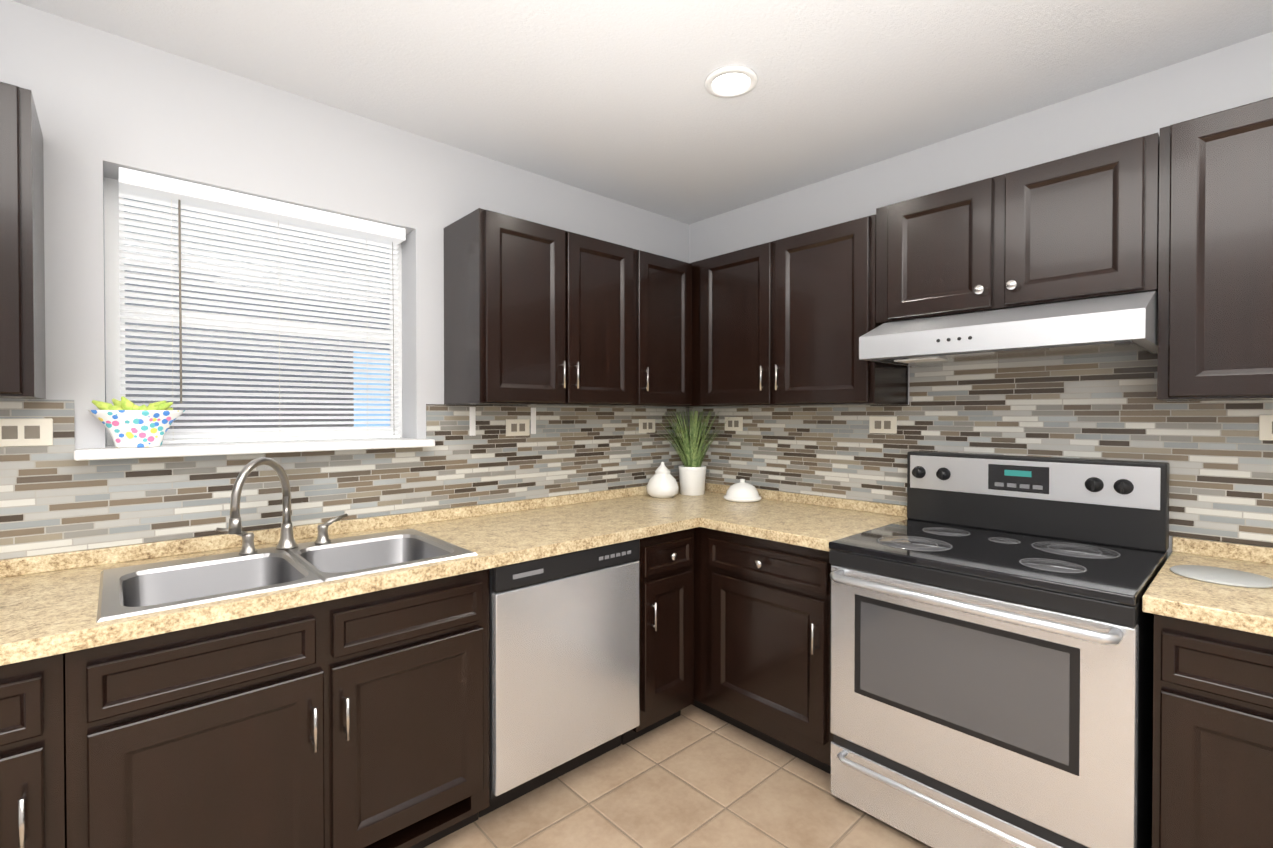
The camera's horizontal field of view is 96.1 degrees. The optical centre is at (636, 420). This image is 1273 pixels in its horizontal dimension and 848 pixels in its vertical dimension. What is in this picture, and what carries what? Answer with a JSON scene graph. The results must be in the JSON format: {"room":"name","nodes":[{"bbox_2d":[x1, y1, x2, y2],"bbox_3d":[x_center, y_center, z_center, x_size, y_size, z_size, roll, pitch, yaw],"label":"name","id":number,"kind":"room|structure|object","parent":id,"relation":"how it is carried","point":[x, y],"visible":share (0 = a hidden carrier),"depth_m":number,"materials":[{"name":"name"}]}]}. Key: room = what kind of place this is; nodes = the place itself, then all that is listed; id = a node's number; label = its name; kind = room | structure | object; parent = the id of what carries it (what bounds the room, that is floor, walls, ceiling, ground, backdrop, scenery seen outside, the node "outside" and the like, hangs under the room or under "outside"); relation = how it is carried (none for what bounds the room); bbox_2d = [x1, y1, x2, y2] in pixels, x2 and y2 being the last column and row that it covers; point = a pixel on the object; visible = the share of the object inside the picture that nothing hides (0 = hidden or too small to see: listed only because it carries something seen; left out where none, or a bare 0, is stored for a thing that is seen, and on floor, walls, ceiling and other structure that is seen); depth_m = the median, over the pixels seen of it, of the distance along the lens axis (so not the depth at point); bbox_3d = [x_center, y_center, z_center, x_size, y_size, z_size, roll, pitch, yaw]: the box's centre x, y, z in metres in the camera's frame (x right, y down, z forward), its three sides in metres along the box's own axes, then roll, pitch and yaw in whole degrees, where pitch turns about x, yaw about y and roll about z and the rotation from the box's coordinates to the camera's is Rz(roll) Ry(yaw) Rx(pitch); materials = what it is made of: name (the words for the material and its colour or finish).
{"room":"kitchen","nodes":[
{"label":"kitchen","id":0,"kind":"room"},
{"bbox_2d":[0,0,688,559],"bbox_3d":[-1.236,0.112,1.944,4.200,2.400,0.160,-1,1,-42],"label":"wall","id":1,"kind":"structure","parent":0,"point":[108,104],"depth_m":1.78,"materials":[{"name":"grey paint"}]},
{"bbox_2d":[0,82,45,398],"bbox_3d":[-1.720,-0.399,1.149,0.720,0.694,0.352,-1,1,-42],"label":"upper cabinet","id":2,"kind":"object","parent":1,"relation":"attached to","point":[22,325],"visible":1,"depth_m":1.29,"materials":[{"name":"brown wood"}]},
{"bbox_2d":[104,177,401,444],"bbox_3d":[-1.268,-0.328,2.008,0.873,0.800,0.012,-1,1,-42],"label":"window","id":3,"kind":"structure","parent":1,"relation":"in","point":[113,329],"depth_m":1.84,"materials":[{"name":"white paint"}]},
{"bbox_2d":[118,167,405,443],"bbox_3d":[-1.208,-0.327,1.942,0.809,0.797,0.095,-1,1,-42],"label":"window blind","id":4,"kind":"object","parent":3,"relation":"attached to","point":[157,189],"visible":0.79,"depth_m":1.91,"materials":[{"name":"white plastic"}]},
{"bbox_2d":[74,438,434,460],"bbox_3d":[-1.197,0.088,1.915,0.970,0.028,0.250,-1,1,-42],"label":"sill","id":5,"kind":"structure","parent":1,"relation":"attached to","point":[181,450],"depth_m":1.78,"materials":[{"name":"white paint"}]},
{"bbox_2d":[88,396,184,447],"bbox_3d":[-1.412,0.005,1.624,0.210,0.143,0.086,-1,1,-42],"label":"pot","id":6,"kind":"object","parent":5,"relation":"on","point":[126,422],"visible":1,"depth_m":1.60,"materials":[{"name":"ceramic"}]},
{"bbox_2d":[0,399,688,558],"bbox_3d":[-0.886,0.145,2.150,3.194,0.411,0.006,-1,1,-42],"label":"backsplash","id":7,"kind":"structure","parent":1,"relation":"attached to","point":[55,497],"depth_m":1.97,"materials":[{"name":"tile"}]},
{"bbox_2d":[0,418,52,446],"bbox_3d":[-1.600,0.032,1.488,0.116,0.072,0.006,-1,1,-42],"label":"electrical outlet","id":8,"kind":"object","parent":7,"relation":"attached to","point":[28,432],"visible":1,"depth_m":1.49,"materials":[{"name":"beige plastic"}]},
{"bbox_2d":[469,407,475,435],"bbox_3d":[-0.669,0.005,2.338,0.026,0.117,0.002,-1,1,-42],"label":"tag","id":9,"kind":"object","parent":7,"relation":"attached to","point":[472,421],"visible":1,"depth_m":2.34,"materials":[{"name":"white"}]},
{"bbox_2d":[506,419,529,435],"bbox_3d":[-0.513,0.032,2.479,0.116,0.072,0.006,-1,1,-42],"label":"electrical outlet","id":10,"kind":"object","parent":7,"relation":"attached to","point":[517,427],"visible":1,"depth_m":2.48,"materials":[{"name":"beige plastic"}]},
{"bbox_2d":[531,408,535,433],"bbox_3d":[-0.456,0.003,2.533,0.026,0.117,0.002,-1,1,-42],"label":"tag","id":11,"kind":"object","parent":7,"relation":"attached to","point":[533,420],"visible":1,"depth_m":2.53,"materials":[{"name":"white"}]},
{"bbox_2d":[639,419,654,432],"bbox_3d":[0.056,0.030,2.998,0.116,0.072,0.006,-1,1,-42],"label":"electrical outlet","id":12,"kind":"object","parent":7,"relation":"attached to","point":[646,425],"visible":0.96,"depth_m":3.00,"materials":[{"name":"beige plastic"}]},
{"bbox_2d":[444,208,691,406],"bbox_3d":[-0.233,-0.412,2.504,1.109,0.694,0.352,-1,1,-42],"label":"upper cabinet","id":13,"kind":"object","parent":1,"relation":"attached to","point":[538,314],"visible":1,"depth_m":2.25,"materials":[{"name":"brown wood"}]},
{"bbox_2d":[11,0,1272,223],"bbox_3d":[0.031,-1.099,0.542,4.000,0.050,3.600,-1,1,-42],"label":"ceiling","id":14,"kind":"structure","parent":0,"point":[613,100],"depth_m":1.75,"materials":[{"name":"white paint"}]},
{"bbox_2d":[705,65,757,97],"bbox_3d":[0.303,-1.080,1.833,0.168,0.012,0.168,-1,1,-42],"label":"recessed light","id":15,"kind":"object","parent":14,"relation":"in","point":[731,81],"visible":1,"depth_m":1.83,"materials":[{"name":"white paint"}]},
{"bbox_2d":[424,705,931,847],"bbox_3d":[0.031,1.321,0.566,4.000,0.110,3.600,-1,1,-42],"label":"floor","id":16,"kind":"structure","parent":0,"point":[691,776],"depth_m":1.86,"materials":[{"name":"tile"}]},
{"bbox_2d":[0,653,66,847],"bbox_3d":[-1.481,0.852,1.163,0.477,0.814,0.654,-1,1,-42],"label":"cabinet stack","id":17,"kind":"object","parent":16,"relation":"on","point":[33,805],"visible":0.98,"depth_m":1.08,"materials":[{"name":"brown wood"}]},
{"bbox_2d":[65,569,489,847],"bbox_3d":[-0.966,0.848,1.633,0.909,0.814,0.654,-1,1,-42],"label":"base cabinet","id":18,"kind":"object","parent":16,"relation":"on","point":[359,721],"visible":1,"depth_m":1.38,"materials":[{"name":"brown wood"}]},
{"bbox_2d":[0,482,785,665],"bbox_3d":[-0.579,0.394,1.997,2.958,0.083,0.646,-1,1,-42],"label":"countertop","id":19,"kind":"structure","parent":18,"relation":"on","point":[48,604],"depth_m":1.66,"materials":[{"name":"laminate"}]},
{"bbox_2d":[216,457,347,554],"bbox_3d":[-1.038,0.250,1.720,0.353,0.286,0.179,-1,1,-42],"label":"faucet","id":20,"kind":"object","parent":19,"relation":"on","point":[287,540],"visible":1,"depth_m":1.70,"materials":[{"name":"silver metal"}]},
{"bbox_2d":[96,529,477,622],"bbox_3d":[-0.945,0.490,1.610,0.825,0.192,0.500,-1,1,-42],"label":"sink","id":21,"kind":"object","parent":19,"relation":"in","point":[130,591],"visible":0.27,"depth_m":1.61,"materials":[{"name":"silver metal"}]},
{"bbox_2d":[646,462,678,497],"bbox_3d":[0.132,0.299,2.902,0.164,0.178,0.164,-1,1,-42],"label":"ceramic jar","id":22,"kind":"object","parent":19,"relation":"on","point":[662,482],"visible":1,"depth_m":2.85,"materials":[{"name":"white ceramic"}]},
{"bbox_2d":[652,411,728,495],"bbox_3d":[0.280,0.169,2.912,0.424,0.437,0.422,-1,1,-42],"label":"potted grass","id":23,"kind":"object","parent":19,"relation":"on","point":[692,474],"depth_m":2.94,"materials":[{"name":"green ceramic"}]},
{"bbox_2d":[723,479,761,501],"bbox_3d":[0.516,0.337,2.792,0.184,0.104,0.184,-1,1,-42],"label":"covered dish","id":24,"kind":"object","parent":19,"relation":"on","point":[742,490],"visible":1,"depth_m":2.73,"materials":[{"name":"white ceramic"}]},
{"bbox_2d":[479,539,639,817],"bbox_3d":[-0.402,0.844,2.135,0.595,0.812,0.592,-1,1,-42],"label":"dishwasher","id":25,"kind":"object","parent":16,"relation":"on","point":[563,664],"visible":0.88,"depth_m":1.88,"materials":[{"name":"silver metal"}]},
{"bbox_2d":[621,528,693,744],"bbox_3d":[-0.066,0.839,2.453,0.322,0.814,0.654,-1,1,-42],"label":"base cabinet","id":26,"kind":"object","parent":16,"relation":"on","point":[666,627],"visible":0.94,"depth_m":2.23,"materials":[{"name":"brown wood"}]},
{"bbox_2d":[691,527,832,773],"bbox_3d":[0.457,0.838,2.563,0.654,0.814,1.209,-1,1,-42],"label":"base cabinet","id":27,"kind":"object","parent":16,"relation":"on","point":[762,639],"visible":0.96,"depth_m":2.12,"materials":[{"name":"brown wood"}]},
{"bbox_2d":[700,483,1272,636],"bbox_3d":[1.050,0.395,1.925,0.646,0.083,2.948,-1,1,-42],"label":"countertop","id":28,"kind":"structure","parent":27,"relation":"on","point":[818,522],"depth_m":1.69,"materials":[{"name":"laminate"}]},
{"bbox_2d":[1170,565,1272,587],"bbox_3d":[1.501,0.399,1.468,0.196,0.006,0.196,-1,1,-42],"label":"disk","id":29,"kind":"object","parent":28,"relation":"on","point":[1224,576],"visible":0.98,"depth_m":1.45,"materials":[{"name":"grey ceramic"}]},
{"bbox_2d":[829,451,1169,847],"bbox_3d":[1.105,0.691,1.789,0.733,1.124,0.756,-1,1,-42],"label":"range oven","id":30,"kind":"object","parent":16,"relation":"on","point":[992,645],"visible":1,"depth_m":1.61,"materials":[{"name":"silver metal"}]},
{"bbox_2d":[1152,614,1272,847],"bbox_3d":[1.714,0.852,1.184,0.654,0.814,0.912,-1,1,-42],"label":"base cabinet","id":31,"kind":"object","parent":16,"relation":"on","point":[1212,784],"visible":0.94,"depth_m":1.25,"materials":[{"name":"brown wood"}]},
{"bbox_2d":[689,32,1272,560],"bbox_3d":[1.579,0.113,1.899,0.100,2.400,3.700,-1,1,-42],"label":"wall","id":32,"kind":"structure","parent":0,"point":[1193,88],"depth_m":2.05,"materials":[{"name":"grey paint"}]},
{"bbox_2d":[669,214,907,406],"bbox_3d":[0.573,-0.419,2.659,0.352,0.704,1.204,-1,1,-42],"label":"upper cabinet","id":33,"kind":"object","parent":32,"relation":"attached to","point":[789,321],"visible":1,"depth_m":2.38,"materials":[{"name":"brown wood"}]},
{"bbox_2d":[689,353,1272,546],"bbox_3d":[1.371,0.001,2.046,0.006,0.700,3.200,-1,1,-42],"label":"backsplash","id":34,"kind":"structure","parent":32,"relation":"attached to","point":[1217,456],"depth_m":2.02,"materials":[{"name":"tile"}]},
{"bbox_2d":[725,417,742,430],"bbox_3d":[0.506,0.019,2.986,0.006,0.072,0.116,-1,1,-42],"label":"electrical outlet","id":35,"kind":"object","parent":34,"relation":"attached to","point":[734,424],"visible":0.98,"depth_m":2.98,"materials":[{"name":"beige plastic"}]},
{"bbox_2d":[869,416,896,433],"bbox_3d":[1.035,0.020,2.405,0.006,0.072,0.116,-1,1,-42],"label":"electrical outlet","id":36,"kind":"object","parent":34,"relation":"attached to","point":[883,424],"visible":1,"depth_m":2.40,"materials":[{"name":"beige plastic"}]},
{"bbox_2d":[1259,415,1272,439],"bbox_3d":[1.795,0.021,1.572,0.006,0.072,0.116,-1,1,-42],"label":"electrical outlet","id":37,"kind":"object","parent":34,"relation":"attached to","point":[1265,427],"visible":1,"depth_m":1.60,"materials":[{"name":"beige plastic"}]},
{"bbox_2d":[876,133,1158,323],"bbox_3d":[1.243,-0.572,1.924,0.350,0.424,0.777,-1,1,-42],"label":"upper cabinet","id":38,"kind":"object","parent":32,"relation":"attached to","point":[1083,225],"visible":1,"depth_m":1.76,"materials":[{"name":"brown wood"}]},
{"bbox_2d":[859,291,1157,367],"bbox_3d":[1.198,-0.279,1.866,0.486,0.153,0.744,-1,1,-42],"label":"range hood","id":39,"kind":"object","parent":38,"relation":"attached to","point":[1120,325],"visible":0.98,"depth_m":1.68,"materials":[{"name":"silver metal"}]},
{"bbox_2d":[1157,97,1272,400],"bbox_3d":[1.833,-0.420,1.278,0.352,0.734,0.969,-1,1,-42],"label":"upper cabinet","id":40,"kind":"object","parent":32,"relation":"attached to","point":[1215,295],"visible":1,"depth_m":1.46,"materials":[{"name":"brown wood"}]},
{"label":"outside","id":41,"kind":"structure","parent":0,"visible":0},
{"bbox_2d":[104,198,389,445],"bbox_3d":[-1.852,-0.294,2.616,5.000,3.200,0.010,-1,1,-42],"label":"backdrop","id":42,"kind":"structure","parent":41,"point":[239,391],"depth_m":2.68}
]}

